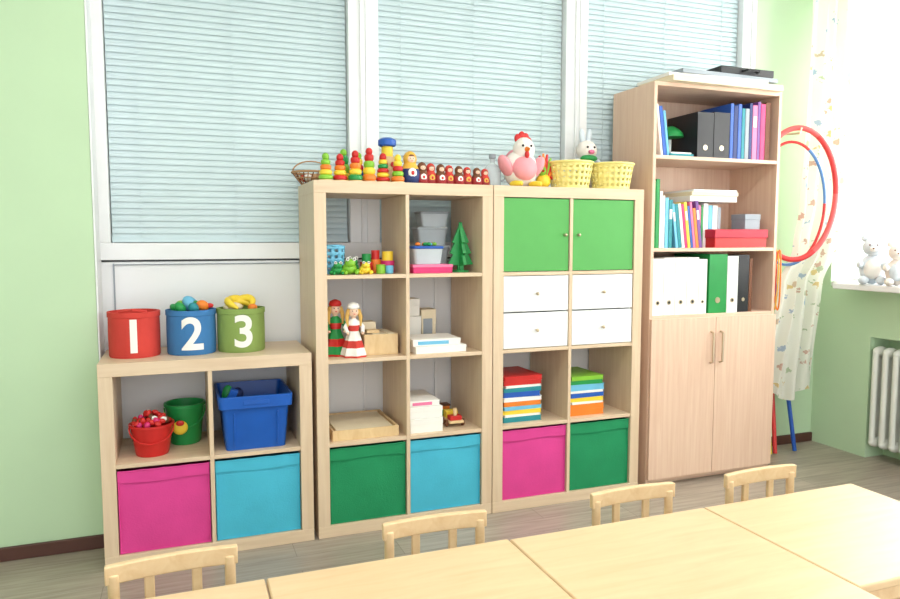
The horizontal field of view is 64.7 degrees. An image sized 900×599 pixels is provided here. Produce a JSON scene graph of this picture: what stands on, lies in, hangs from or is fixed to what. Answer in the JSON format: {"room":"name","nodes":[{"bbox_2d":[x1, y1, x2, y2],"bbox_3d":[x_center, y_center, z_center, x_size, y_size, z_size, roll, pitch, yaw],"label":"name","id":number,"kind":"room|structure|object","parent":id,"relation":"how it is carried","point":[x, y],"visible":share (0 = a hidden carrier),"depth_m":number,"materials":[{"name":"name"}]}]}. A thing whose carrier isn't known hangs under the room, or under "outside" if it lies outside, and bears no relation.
{"room":"kindergarten classroom","nodes":[
{"label":"kindergarten classroom","id":0,"kind":"room"},
{"bbox_2d":[0,0,813,547],"bbox_3d":[-0.638,-0.502,3.287,6.750,2.950,0.400,-2,5,-21],"label":"wall","id":1,"kind":"structure","parent":0,"point":[51,483],"depth_m":2.77,"materials":[{"name":"green paint"}]},
{"bbox_2d":[0,432,811,561],"bbox_3d":[-0.722,0.957,3.209,6.452,0.055,0.078,-2,5,-22],"label":"baseboard","id":2,"kind":"structure","parent":1,"relation":"attached to","point":[40,549],"depth_m":2.83,"materials":[{"name":"wood"}]},
{"bbox_2d":[84,0,756,438],"bbox_3d":[0.149,-0.521,3.516,3.426,2.950,0.270,-2,5,-21],"label":"window","id":3,"kind":"structure","parent":1,"relation":"in","point":[127,0],"depth_m":3.25,"materials":[{"name":"plastic"}]},
{"bbox_2d":[103,0,347,241],"bbox_3d":[-0.958,-1.034,3.126,1.009,1.558,0.070,-2,5,-21],"label":"blind","id":4,"kind":"object","parent":3,"relation":"attached to","point":[182,186],"visible":0.91,"depth_m":3.12,"materials":[{"name":"plastic"}]},
{"bbox_2d":[378,0,557,152],"bbox_3d":[0.095,-1.072,3.582,0.991,1.561,0.018,-2,5,-21],"label":"window","id":5,"kind":"structure","parent":3,"relation":"attached to","point":[395,0],"depth_m":3.56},
{"bbox_2d":[378,0,561,241],"bbox_3d":[0.114,-1.068,3.532,0.985,1.558,0.070,-2,5,-21],"label":"blind","id":6,"kind":"object","parent":3,"relation":"attached to","point":[465,150],"visible":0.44,"depth_m":3.52,"materials":[{"name":"plastic"}]},
{"bbox_2d":[587,0,730,154],"bbox_3d":[1.152,-1.106,3.982,1.010,1.561,0.018,-2,5,-21],"label":"window","id":7,"kind":"structure","parent":3,"relation":"attached to","point":[606,0],"depth_m":3.93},
{"bbox_2d":[586,0,737,162],"bbox_3d":[1.171,-1.102,3.932,1.004,1.558,0.070,-2,5,-21],"label":"blind","id":8,"kind":"object","parent":3,"relation":"attached to","point":[601,122],"visible":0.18,"depth_m":3.85,"materials":[{"name":"plastic"}]},
{"bbox_2d":[784,127,802,135],"bbox_3d":[1.866,-0.931,3.998,0.012,0.038,0.286,-2,5,-21],"label":"wall hook","id":9,"kind":"object","parent":1,"relation":"attached to","point":[801,128],"visible":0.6,"depth_m":3.90,"materials":[{"name":"metal"}]},
{"bbox_2d":[777,140,825,265],"bbox_3d":[1.892,-0.534,3.964,0.385,0.695,0.016,1,5,9],"label":"hoop","id":10,"kind":"object","parent":9,"relation":"hanging from","point":[807,148],"visible":0.44,"depth_m":3.93},
{"bbox_2d":[776,125,838,261],"bbox_3d":[1.904,-0.580,3.914,0.439,0.748,0.030,1,5,10],"label":"hoop","id":11,"kind":"object","parent":9,"relation":"hanging from","point":[817,135],"visible":0.63,"depth_m":3.88},
{"bbox_2d":[0,441,899,598],"bbox_3d":[0.366,1.209,1.130,7.200,0.100,5.500,-2,5,-21],"label":"floor","id":12,"kind":"structure","parent":0,"point":[80,574],"depth_m":2.96,"materials":[{"name":"laminate"}]},
{"bbox_2d":[104,544,237,598],"bbox_3d":[-0.571,0.854,1.502,0.278,0.547,0.312,-2,5,-24],"label":"chair","id":13,"kind":"object","parent":12,"relation":"on","point":[195,559],"visible":0.76,"depth_m":1.59,"materials":[{"name":"brown wood"}]},
{"bbox_2d":[97,340,313,564],"bbox_3d":[-1.004,0.608,2.978,0.790,0.790,0.390,-2,5,-21],"label":"shelf unit","id":14,"kind":"object","parent":12,"relation":"on","point":[116,452],"visible":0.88,"depth_m":2.82,"materials":[{"name":"brown wood"}]},
{"bbox_2d":[106,308,160,358],"bbox_3d":[-1.258,0.125,2.832,0.196,0.196,0.203,-2,5,-21],"label":"tub","id":15,"kind":"object","parent":14,"relation":"on","point":[132,333],"visible":1,"depth_m":2.76,"materials":[{"name":"red fabric"}]},
{"bbox_2d":[128,409,174,457],"bbox_3d":[-1.184,0.522,2.822,0.170,0.181,0.170,-2,5,-21],"label":"bucket","id":16,"kind":"object","parent":14,"relation":"on","point":[151,432],"visible":1,"depth_m":2.77,"materials":[{"name":"red plastic"}]},
{"bbox_2d":[117,460,211,554],"bbox_3d":[-1.168,0.795,2.928,0.331,0.326,0.370,-2,5,-21],"label":"storage bin","id":17,"kind":"object","parent":14,"relation":"on","point":[166,505],"visible":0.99,"depth_m":2.76,"materials":[{"name":"fabric"}]},
{"bbox_2d":[163,397,205,444],"bbox_3d":[-1.112,0.514,2.985,0.165,0.170,0.173,-2,5,-21],"label":"bucket","id":18,"kind":"object","parent":14,"relation":"on","point":[187,414],"visible":0.94,"depth_m":2.94,"materials":[{"name":"plastic"}]},
{"bbox_2d":[165,296,215,355],"bbox_3d":[-1.059,0.101,2.909,0.196,0.231,0.196,-2,5,-21],"label":"tub","id":19,"kind":"object","parent":14,"relation":"on","point":[190,322],"visible":1,"depth_m":2.84,"materials":[{"name":"blue fabric"}]},
{"bbox_2d":[216,294,264,352],"bbox_3d":[-0.876,0.095,2.979,0.196,0.231,0.196,-2,5,-21],"label":"tub","id":20,"kind":"object","parent":14,"relation":"on","point":[240,322],"visible":1,"depth_m":2.91,"materials":[{"name":"green fabric"}]},
{"bbox_2d":[214,379,291,450],"bbox_3d":[-0.835,0.472,3.009,0.293,0.250,0.340,-2,5,-21],"label":"plastic crate","id":21,"kind":"object","parent":14,"relation":"on","point":[253,413],"visible":1,"depth_m":2.88,"materials":[{"name":"plastic"}]},
{"bbox_2d":[214,451,300,540],"bbox_3d":[-0.838,0.784,3.053,0.331,0.326,0.370,-2,5,-21],"label":"storage bin","id":22,"kind":"object","parent":14,"relation":"on","point":[255,494],"visible":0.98,"depth_m":2.89,"materials":[{"name":"fabric"}]},
{"bbox_2d":[146,579,268,598],"bbox_3d":[-0.572,0.892,1.202,0.574,0.520,0.550,-2,5,-21],"label":"table","id":23,"kind":"object","parent":12,"relation":"on","point":[257,589],"visible":1,"depth_m":1.47,"materials":[{"name":"brown wood"}]},
{"bbox_2d":[298,180,492,538],"bbox_3d":[-0.248,0.235,3.235,0.790,1.490,0.390,-2,5,-21],"label":"shelf unit","id":24,"kind":"object","parent":12,"relation":"on","point":[471,205],"visible":0.66,"depth_m":3.12,"materials":[{"name":"brown wood"}]},
{"bbox_2d":[291,161,320,184],"bbox_3d":[-0.612,-0.559,3.142,0.180,0.108,0.180,-2,5,-21],"label":"wicker bread basket","id":25,"kind":"object","parent":24,"relation":"on","point":[304,177],"visible":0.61,"depth_m":3.10,"materials":[{"name":"brown wicker"}]},
{"bbox_2d":[318,153,332,179],"bbox_3d":[-0.515,-0.548,2.944,0.063,0.119,0.063,-2,5,-21],"label":"toy","id":26,"kind":"object","parent":24,"relation":"on","point":[325,173],"visible":0.95,"depth_m":2.92,"materials":[{"name":"plastic"}]},
{"bbox_2d":[327,244,344,273],"bbox_3d":[-0.520,-0.176,3.091,0.102,0.124,0.198,-2,5,-21],"label":"basket","id":27,"kind":"object","parent":24,"relation":"on","point":[335,255],"visible":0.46,"depth_m":3.01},
{"bbox_2d":[329,261,343,274],"bbox_3d":[-0.470,-0.131,2.962,0.068,0.057,0.067,-2,5,-21],"label":"toy","id":28,"kind":"object","parent":24,"relation":"on","point":[337,268],"visible":1,"depth_m":2.94,"materials":[{"name":"green plastic"}]},
{"bbox_2d":[328,299,345,356],"bbox_3d":[-0.494,0.120,3.069,0.120,0.241,0.117,-2,5,-21],"label":"doll","id":29,"kind":"object","parent":24,"relation":"on","point":[336,340],"visible":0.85,"depth_m":3.05,"materials":[{"name":"multicoloured plastic"}]},
{"bbox_2d":[333,154,347,180],"bbox_3d":[-0.461,-0.551,2.975,0.063,0.119,0.063,-2,5,-21],"label":"toy","id":30,"kind":"object","parent":24,"relation":"on","point":[339,173],"visible":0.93,"depth_m":2.96,"materials":[{"name":"plastic"}]},
{"bbox_2d":[340,257,359,274],"bbox_3d":[-0.422,-0.141,2.983,0.087,0.072,0.085,-2,5,-21],"label":"toy","id":31,"kind":"object","parent":24,"relation":"on","point":[349,267],"visible":0.97,"depth_m":2.96,"materials":[{"name":"green plastic"}]},
{"bbox_2d":[341,302,366,357],"bbox_3d":[-0.410,0.128,3.032,0.116,0.232,0.113,-2,5,-21],"label":"doll","id":32,"kind":"object","parent":24,"relation":"on","point":[353,346],"visible":1,"depth_m":3.01,"materials":[{"name":"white fabric"}]},
{"bbox_2d":[348,150,362,180],"bbox_3d":[-0.398,-0.559,2.988,0.063,0.134,0.063,-2,5,-21],"label":"toy","id":33,"kind":"object","parent":24,"relation":"on","point":[355,172],"visible":0.94,"depth_m":2.97,"materials":[{"name":"plastic"}]},
{"bbox_2d":[329,409,398,441],"bbox_3d":[-0.415,0.561,3.193,0.290,0.044,0.320,-2,5,-21],"label":"tray","id":34,"kind":"object","parent":24,"relation":"on","point":[352,425],"visible":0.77,"depth_m":3.10,"materials":[{"name":"brown wood"}]},
{"bbox_2d":[330,440,405,524],"bbox_3d":[-0.412,0.771,3.214,0.331,0.326,0.370,-2,5,-21],"label":"storage bin","id":35,"kind":"object","parent":24,"relation":"on","point":[368,481],"visible":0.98,"depth_m":3.05,"materials":[{"name":"fabric"}]},
{"bbox_2d":[362,148,376,181],"bbox_3d":[-0.344,-0.569,3.018,0.063,0.149,0.063,-2,5,-21],"label":"toy","id":36,"kind":"object","parent":24,"relation":"on","point":[369,170],"visible":0.91,"depth_m":3.00,"materials":[{"name":"plastic"}]},
{"bbox_2d":[360,250,394,273],"bbox_3d":[-0.312,-0.163,3.084,0.153,0.100,0.116,-2,5,-21],"label":"toys","id":37,"kind":"object","parent":24,"relation":"on","point":[386,265],"visible":0.88,"depth_m":3.08},
{"bbox_2d":[359,320,397,355],"bbox_3d":[-0.329,0.166,3.160,0.150,0.135,0.180,-2,5,-21],"label":"box","id":38,"kind":"object","parent":24,"relation":"on","point":[375,341],"visible":0.78,"depth_m":3.09,"materials":[{"name":"brown wood"}]},
{"bbox_2d":[376,153,389,181],"bbox_3d":[-0.287,-0.561,3.041,0.063,0.129,0.063,-2,5,-21],"label":"toy","id":39,"kind":"object","parent":24,"relation":"on","point":[382,175],"visible":0.94,"depth_m":3.02,"materials":[{"name":"plastic"}]},
{"bbox_2d":[377,137,395,181],"bbox_3d":[-0.278,-0.610,3.146,0.080,0.208,0.083,-2,5,-21],"label":"tower","id":40,"kind":"object","parent":24,"relation":"on","point":[386,144],"visible":0.34,"depth_m":3.12,"materials":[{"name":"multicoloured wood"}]},
{"bbox_2d":[391,154,403,181],"bbox_3d":[-0.223,-0.559,3.043,0.059,0.124,0.059,-2,5,-21],"label":"toy","id":41,"kind":"object","parent":24,"relation":"on","point":[397,173],"visible":0.93,"depth_m":3.03,"materials":[{"name":"plastic"}]},
{"bbox_2d":[402,151,419,182],"bbox_3d":[-0.175,-0.574,3.102,0.088,0.145,0.090,-2,5,-21],"label":"doll","id":42,"kind":"object","parent":24,"relation":"on","point":[411,172],"visible":0.92,"depth_m":3.07,"materials":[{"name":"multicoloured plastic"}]},
{"bbox_2d":[417,162,428,182],"bbox_3d":[-0.123,-0.553,3.124,0.060,0.100,0.062,-2,5,-21],"label":"doll","id":43,"kind":"object","parent":24,"relation":"on","point":[423,178],"visible":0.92,"depth_m":3.10,"materials":[{"name":"red wood"}]},
{"bbox_2d":[410,417,442,433],"bbox_3d":[-0.145,0.548,3.252,0.152,0.061,0.242,-2,5,-21],"label":"board game box","id":44,"kind":"object","parent":24,"relation":"on","point":[424,425],"visible":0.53,"depth_m":3.14,"materials":[{"name":"cardboard"}]},
{"bbox_2d":[410,404,442,419],"bbox_3d":[-0.145,0.491,3.247,0.152,0.051,0.232,-2,5,-21],"label":"board game box","id":45,"kind":"object","parent":44,"relation":"on","point":[434,411],"visible":0.37,"depth_m":3.14,"materials":[{"name":"cardboard"}]},
{"bbox_2d":[410,390,439,407],"bbox_3d":[-0.151,0.451,3.246,0.142,0.026,0.223,-2,5,-21],"label":"board game box","id":46,"kind":"object","parent":45,"relation":"on","point":[418,398],"visible":0.68,"depth_m":3.17,"materials":[{"name":"cardboard"}]},
{"bbox_2d":[411,245,448,263],"bbox_3d":[-0.095,-0.194,3.327,0.165,0.120,0.113,-2,5,-21],"label":"food container","id":47,"kind":"object","parent":24,"relation":"on","point":[446,247],"visible":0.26,"depth_m":3.30,"materials":[{"name":"plastic"}]},
{"bbox_2d":[411,227,447,244],"bbox_3d":[-0.095,-0.296,3.318,0.154,0.085,0.103,-2,5,-21],"label":"food container","id":48,"kind":"object","parent":47,"relation":"on","point":[420,234],"visible":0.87,"depth_m":3.28,"materials":[{"name":"plastic"}]},
{"bbox_2d":[414,211,448,226],"bbox_3d":[-0.086,-0.374,3.315,0.144,0.070,0.103,-2,5,-21],"label":"food container","id":49,"kind":"object","parent":48,"relation":"on","point":[423,218],"visible":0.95,"depth_m":3.27,"materials":[{"name":"plastic"}]},
{"bbox_2d":[409,263,452,273],"bbox_3d":[-0.095,-0.139,3.160,0.184,0.038,0.124,-2,5,-21],"label":"box","id":50,"kind":"object","parent":24,"relation":"on","point":[413,268],"visible":0.75,"depth_m":3.10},
{"bbox_2d":[409,246,443,263],"bbox_3d":[-0.111,-0.198,3.154,0.144,0.080,0.113,-2,5,-21],"label":"food container","id":51,"kind":"object","parent":50,"relation":"on","point":[417,254],"visible":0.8,"depth_m":3.11,"materials":[{"name":"plastic"}]},
{"bbox_2d":[426,163,435,182],"bbox_3d":[-0.086,-0.554,3.149,0.059,0.098,0.061,-2,5,-21],"label":"doll","id":52,"kind":"object","parent":24,"relation":"on","point":[430,169],"visible":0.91,"depth_m":3.13,"materials":[{"name":"red wood"}]},
{"bbox_2d":[410,342,465,353],"bbox_3d":[-0.077,0.212,3.228,0.242,0.031,0.202,-2,5,-24],"label":"cardboard box","id":53,"kind":"object","parent":24,"relation":"on","point":[457,347],"visible":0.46,"depth_m":3.13,"materials":[{"name":"cardboard"}]},
{"bbox_2d":[410,333,460,346],"bbox_3d":[-0.087,0.181,3.221,0.222,0.029,0.183,-2,5,-19],"label":"cardboard box","id":54,"kind":"object","parent":53,"relation":"on","point":[434,339],"visible":0.86,"depth_m":3.15,"materials":[{"name":"cardboard"}]},
{"bbox_2d":[410,316,420,334],"bbox_3d":[-0.214,0.146,3.358,0.132,0.141,0.102,-2,5,-21],"label":"cardboard box","id":55,"kind":"object","parent":54,"relation":"on","point":[415,321],"visible":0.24,"depth_m":3.32,"materials":[{"name":"cardboard"}]},
{"bbox_2d":[410,297,419,315],"bbox_3d":[-0.214,0.034,3.349,0.122,0.081,0.092,-2,5,-21],"label":"cardboard box","id":56,"kind":"object","parent":55,"relation":"on","point":[414,302],"visible":0.46,"depth_m":3.32,"materials":[{"name":"cardboard"}]},
{"bbox_2d":[420,307,435,333],"bbox_3d":[-0.116,0.128,3.394,0.072,0.171,0.093,-2,5,-21],"label":"cardboard box","id":57,"kind":"object","parent":54,"relation":"on","point":[428,315],"visible":0.58,"depth_m":3.35,"materials":[{"name":"beige cardboard"}]},
{"bbox_2d":[436,164,446,183],"bbox_3d":[-0.042,-0.554,3.155,0.058,0.095,0.059,-2,5,-21],"label":"doll","id":58,"kind":"object","parent":24,"relation":"on","point":[441,178],"visible":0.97,"depth_m":3.14,"materials":[{"name":"red wood"}]},
{"bbox_2d":[410,432,479,512],"bbox_3d":[-0.082,0.760,3.339,0.331,0.326,0.370,-2,5,-21],"label":"storage bin","id":59,"kind":"object","parent":24,"relation":"on","point":[444,470],"visible":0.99,"depth_m":3.17,"materials":[{"name":"fabric"}]},
{"bbox_2d":[439,402,464,426],"bbox_3d":[-0.007,0.529,3.324,0.088,0.085,0.220,-2,5,-21],"label":"train","id":60,"kind":"object","parent":24,"relation":"on","point":[450,416],"visible":0.73,"depth_m":3.25,"materials":[{"name":"brown wood"}]},
{"bbox_2d":[454,166,464,183],"bbox_3d":[0.039,-0.554,3.186,0.054,0.090,0.056,-2,5,-21],"label":"doll","id":61,"kind":"object","parent":24,"relation":"on","point":[459,178],"visible":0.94,"depth_m":3.17,"materials":[{"name":"red wood"}]},
{"bbox_2d":[448,222,472,271],"bbox_3d":[0.047,-0.237,3.216,0.095,0.225,0.095,2,5,24],"label":"tree","id":62,"kind":"object","parent":24,"relation":"on","point":[460,250],"visible":0.94,"depth_m":3.20,"materials":[{"name":"plastic"}]},
{"bbox_2d":[472,168,481,184],"bbox_3d":[0.121,-0.554,3.217,0.051,0.085,0.053,-2,5,-21],"label":"doll","id":63,"kind":"object","parent":24,"relation":"on","point":[476,178],"visible":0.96,"depth_m":3.20,"materials":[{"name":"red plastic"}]},
{"bbox_2d":[266,539,572,598],"bbox_3d":[-0.031,0.875,1.407,0.577,0.520,0.550,-2,5,-21],"label":"table","id":64,"kind":"object","parent":12,"relation":"on","point":[499,569],"visible":1,"depth_m":1.53,"materials":[{"name":"brown wood"}]},
{"bbox_2d":[382,509,486,558],"bbox_3d":[0.005,0.836,1.719,0.278,0.547,0.312,-2,5,-20],"label":"chair","id":65,"kind":"object","parent":12,"relation":"on","point":[413,527],"visible":0.56,"depth_m":1.82,"materials":[{"name":"brown wood"}]},
{"bbox_2d":[491,185,643,512],"bbox_3d":[0.494,0.211,3.515,0.790,1.490,0.390,-2,5,-21],"label":"shelf unit","id":66,"kind":"object","parent":12,"relation":"on","point":[618,362],"visible":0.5,"depth_m":3.38,"materials":[{"name":"brown wood"}]},
{"bbox_2d":[498,131,544,186],"bbox_3d":[0.333,-0.645,3.283,0.204,0.262,0.204,2,5,23],"label":"hen","id":67,"kind":"object","parent":66,"relation":"on","point":[519,167],"visible":0.91,"depth_m":3.24,"materials":[{"name":"white plastic"}]},
{"bbox_2d":[503,366,541,422],"bbox_3d":[0.297,0.455,3.434,0.209,0.216,0.249,-2,5,-21],"label":"book stack","id":68,"kind":"object","parent":66,"relation":"on","point":[521,386],"visible":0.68,"depth_m":3.33,"materials":[{"name":"multicoloured paper"}]},
{"bbox_2d":[502,424,565,499],"bbox_3d":[0.330,0.747,3.494,0.331,0.326,0.370,-2,5,-21],"label":"storage bin","id":69,"kind":"object","parent":66,"relation":"on","point":[533,458],"visible":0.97,"depth_m":3.33,"materials":[{"name":"fabric"}]},
{"bbox_2d":[503,275,567,348],"bbox_3d":[0.336,0.044,3.421,0.333,0.334,0.387,-2,5,-21],"label":"insert","id":70,"kind":"object","parent":66,"relation":"in","point":[545,296],"visible":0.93,"depth_m":3.26,"materials":[{"name":"white paint"}]},
{"bbox_2d":[504,198,568,271],"bbox_3d":[0.336,-0.306,3.392,0.331,0.332,0.386,-2,5,-21],"label":"insert","id":71,"kind":"object","parent":66,"relation":"on","point":[536,230],"visible":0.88,"depth_m":3.23,"materials":[{"name":"paint"}]},
{"bbox_2d":[536,154,554,186],"bbox_3d":[0.447,-0.606,3.356,0.070,0.165,0.100,4,6,38],"label":"toy","id":72,"kind":"object","parent":66,"relation":"on","point":[545,177],"visible":0.6,"depth_m":3.33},
{"bbox_2d":[549,159,593,187],"bbox_3d":[0.574,-0.591,3.398,0.226,0.130,0.226,-2,5,-21],"label":"basket","id":73,"kind":"object","parent":66,"relation":"on","point":[583,177],"visible":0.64,"depth_m":3.32,"materials":[{"name":"plastic"}]},
{"bbox_2d":[570,367,603,416],"bbox_3d":[0.623,0.456,3.558,0.197,0.192,0.246,-2,5,-21],"label":"book stack","id":74,"kind":"object","parent":66,"relation":"on","point":[587,386],"visible":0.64,"depth_m":3.45,"materials":[{"name":"multicoloured paper"}]},
{"bbox_2d":[575,128,600,187],"bbox_3d":[0.694,-0.703,3.594,0.158,0.324,0.150,-2,5,-21],"label":"plush bunny","id":75,"kind":"object","parent":66,"relation":"on","point":[585,150],"visible":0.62,"depth_m":3.57,"materials":[{"name":"white fabric"}]},
{"bbox_2d":[569,417,628,490],"bbox_3d":[0.660,0.737,3.619,0.331,0.326,0.370,-2,5,-21],"label":"storage bin","id":76,"kind":"object","parent":66,"relation":"on","point":[598,448],"visible":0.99,"depth_m":3.45,"materials":[{"name":"fabric"}]},
{"bbox_2d":[571,273,631,344],"bbox_3d":[0.666,0.034,3.546,0.333,0.334,0.387,-2,5,-21],"label":"insert","id":77,"kind":"object","parent":66,"relation":"in","point":[608,297],"visible":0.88,"depth_m":3.38,"materials":[{"name":"white paint"}]},
{"bbox_2d":[572,199,633,270],"bbox_3d":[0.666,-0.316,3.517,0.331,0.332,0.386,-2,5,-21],"label":"door","id":78,"kind":"structure","parent":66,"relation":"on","point":[602,229],"depth_m":3.36,"materials":[{"name":"paint"}]},
{"bbox_2d":[591,161,634,188],"bbox_3d":[0.787,-0.598,3.479,0.226,0.130,0.226,-2,5,-21],"label":"basket","id":79,"kind":"object","parent":66,"relation":"on","point":[612,174],"visible":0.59,"depth_m":3.40,"materials":[{"name":"plastic"}]},
{"bbox_2d":[590,481,674,525],"bbox_3d":[0.566,0.818,1.931,0.278,0.547,0.312,-2,5,-21],"label":"chair","id":80,"kind":"object","parent":12,"relation":"on","point":[614,497],"visible":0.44,"depth_m":2.03,"materials":[{"name":"brown wood"}]},
{"bbox_2d":[510,508,879,598],"bbox_3d":[0.516,0.858,1.611,0.585,0.520,0.545,-2,5,-21],"label":"table","id":81,"kind":"object","parent":12,"relation":"on","point":[699,553],"visible":0.92,"depth_m":1.61,"materials":[{"name":"brown wood"}]},
{"bbox_2d":[612,81,781,483],"bbox_3d":[1.308,-0.076,3.799,0.800,2.015,0.394,-2,5,-21],"label":"tall cabinet","id":82,"kind":"object","parent":12,"relation":"on","point":[706,396],"visible":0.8,"depth_m":3.69,"materials":[{"name":"brown wood"}]},
{"bbox_2d":[656,104,668,154],"bbox_3d":[1.012,-0.842,3.587,0.086,0.249,0.200,-2,5,-21],"label":"folders","id":83,"kind":"object","parent":82,"relation":"in","point":[662,146],"visible":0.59,"depth_m":3.50,"materials":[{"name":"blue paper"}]},
{"bbox_2d":[654,179,672,247],"bbox_3d":[1.019,-0.435,3.634,0.118,0.340,0.221,-2,5,-21],"label":"magazines","id":84,"kind":"object","parent":82,"relation":"in","point":[662,222],"visible":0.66,"depth_m":3.54,"materials":[{"name":"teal paper"}]},
{"bbox_2d":[667,126,683,151],"bbox_3d":[1.135,-0.806,3.658,0.130,0.165,0.130,-2,5,-21],"label":"desk lamp","id":85,"kind":"object","parent":82,"relation":"in","point":[673,132],"visible":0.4,"depth_m":3.62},
{"bbox_2d":[652,256,706,315],"bbox_3d":[1.119,-0.078,3.728,0.335,0.290,0.272,-2,5,-21],"label":"binders","id":86,"kind":"object","parent":82,"relation":"in","point":[679,283],"visible":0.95,"depth_m":3.60,"materials":[{"name":"white paper"}]},
{"bbox_2d":[672,201,701,247],"bbox_3d":[1.159,-0.389,3.691,0.195,0.239,0.221,-2,5,-21],"label":"leaning books","id":87,"kind":"object","parent":82,"relation":"in","point":[686,229],"visible":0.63,"depth_m":3.59,"materials":[{"name":"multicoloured paper"}]},
{"bbox_2d":[663,189,737,203],"bbox_3d":[1.324,-0.544,3.782,0.305,0.062,0.245,-2,5,-21],"label":"document tray","id":88,"kind":"object","parent":87,"relation":"on","point":[700,195],"visible":0.84,"depth_m":3.68,"materials":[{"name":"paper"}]},
{"bbox_2d":[667,112,729,157],"bbox_3d":[1.291,-0.843,3.713,0.202,0.230,0.252,-2,5,-21],"label":"binders","id":89,"kind":"object","parent":82,"relation":"in","point":[706,134],"visible":0.84,"depth_m":3.61,"materials":[{"name":"cardboard"}]},
{"bbox_2d":[637,68,782,91],"bbox_3d":[1.345,-1.109,3.671,0.706,0.064,0.296,-2,5,-21],"label":"folders","id":90,"kind":"object","parent":82,"relation":"on","point":[683,75],"visible":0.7,"depth_m":3.54,"materials":[{"name":"white paper"}]},
{"bbox_2d":[706,65,773,77],"bbox_3d":[1.477,-1.161,3.686,0.340,0.036,0.256,-2,5,-21],"label":"case","id":91,"kind":"object","parent":90,"relation":"on","point":[725,69],"visible":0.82,"depth_m":3.58,"materials":[{"name":"plastic"}]},
{"bbox_2d":[699,203,720,247],"bbox_3d":[1.314,-0.395,3.814,0.150,0.230,0.221,-2,5,-21],"label":"files","id":92,"kind":"object","parent":82,"relation":"in","point":[710,215],"visible":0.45,"depth_m":3.71,"materials":[{"name":"paper"}]},
{"bbox_2d":[674,253,752,312],"bbox_3d":[1.417,-0.095,3.840,0.282,0.305,0.282,-2,5,-21],"label":"binders","id":93,"kind":"object","parent":82,"relation":"in","point":[729,276],"visible":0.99,"depth_m":3.71,"materials":[{"name":"plastic"}]},
{"bbox_2d":[699,102,770,159],"bbox_3d":[1.514,-0.885,3.795,0.260,0.300,0.241,-2,5,-21],"label":"books","id":94,"kind":"object","parent":82,"relation":"in","point":[750,122],"visible":0.7,"depth_m":3.69,"materials":[{"name":"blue paper"}]},
{"bbox_2d":[705,229,767,247],"bbox_3d":[1.482,-0.326,3.799,0.350,0.095,0.210,-2,5,-21],"label":"gift box","id":95,"kind":"object","parent":82,"relation":"in","point":[715,238],"visible":0.81,"depth_m":3.69,"materials":[{"name":"cardboard"}]},
{"bbox_2d":[731,214,760,228],"bbox_3d":[1.583,-0.415,3.808,0.104,0.080,0.104,-2,5,-21],"label":"box","id":96,"kind":"object","parent":95,"relation":"on","point":[739,221],"visible":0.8,"depth_m":3.77,"materials":[{"name":"cardboard"}]},
{"bbox_2d":[774,249,781,310],"bbox_3d":[1.742,-0.107,3.814,0.026,0.333,0.084,-2,5,-21],"label":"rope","id":97,"kind":"object","parent":82,"relation":"attached to","point":[777,250],"visible":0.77,"depth_m":3.79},
{"bbox_2d":[723,464,796,503],"bbox_3d":[1.003,0.804,2.096,0.278,0.547,0.312,-2,5,-22],"label":"chair","id":98,"kind":"object","parent":12,"relation":"on","point":[743,478],"visible":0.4,"depth_m":2.19,"materials":[{"name":"brown wood"}]},
{"bbox_2d":[772,393,776,453],"bbox_3d":[1.887,0.399,4.174,0.024,0.997,0.145,-1,5,-14],"label":"stick","id":99,"kind":"object","parent":12,"relation":"on","point":[774,436],"visible":0.34,"depth_m":4.15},
{"bbox_2d":[775,283,796,450],"bbox_3d":[1.980,0.396,4.210,0.171,0.998,0.023,3,6,34],"label":"stick","id":100,"kind":"object","parent":12,"relation":"on","point":[789,407],"visible":0.41,"depth_m":4.20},
{"bbox_2d":[704,484,899,598],"bbox_3d":[1.036,0.839,1.843,0.547,0.520,0.480,-2,5,-21],"label":"table","id":101,"kind":"object","parent":12,"relation":"on","point":[851,532],"visible":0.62,"depth_m":1.80,"materials":[{"name":"brown wood"}]},
{"bbox_2d":[810,228,899,459],"bbox_3d":[3.317,-0.391,1.959,0.300,2.950,5.200,-2,5,-21],"label":"wall","id":102,"kind":"structure","parent":0,"point":[851,323],"depth_m":4.19,"materials":[{"name":"green paint"}]},
{"bbox_2d":[831,280,899,292],"bbox_3d":[2.771,0.000,3.125,0.400,0.034,2.499,-2,5,-21],"label":"windowsill","id":103,"kind":"object","parent":102,"relation":"attached to","point":[843,284],"visible":0.73,"depth_m":3.91,"materials":[{"name":"white paint"}]},
{"bbox_2d":[856,235,888,284],"bbox_3d":[2.322,-0.218,3.901,0.158,0.271,0.156,3,6,31],"label":"plush bear","id":104,"kind":"object","parent":103,"relation":"on","point":[871,271],"visible":0.96,"depth_m":3.87},
{"bbox_2d":[882,241,899,285],"bbox_3d":[2.375,-0.190,3.769,0.139,0.237,0.136,3,6,31],"label":"plush bear","id":105,"kind":"object","parent":103,"relation":"on","point":[892,269],"visible":1,"depth_m":3.75},
{"bbox_2d":[839,0,899,278],"bbox_3d":[2.755,-0.862,3.095,0.036,1.660,2.350,-2,5,-21],"label":"window","id":106,"kind":"structure","parent":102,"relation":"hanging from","point":[873,195],"depth_m":4.02,"materials":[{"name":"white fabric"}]},
{"bbox_2d":[868,346,899,452],"bbox_3d":[2.624,0.629,3.557,0.104,0.650,1.111,-2,5,-21],"label":"radiator","id":107,"kind":"object","parent":102,"relation":"attached to","point":[884,415],"visible":1,"depth_m":3.98,"materials":[{"name":"metal"}]},
{"bbox_3d":[2.565,-1.864,2.834,0.024,0.023,2.795,-2,5,-21],"label":"curtain rod","id":108,"kind":"object","parent":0,"visible":0},
{"bbox_2d":[773,0,853,399],"bbox_3d":[2.008,-0.679,4.017,0.604,2.520,0.068,-2,5,-21],"label":"patterned curtain","id":109,"kind":"object","parent":108,"relation":"hanging from","point":[828,113],"visible":0.89,"depth_m":4.05,"materials":[{"name":"fabric"}]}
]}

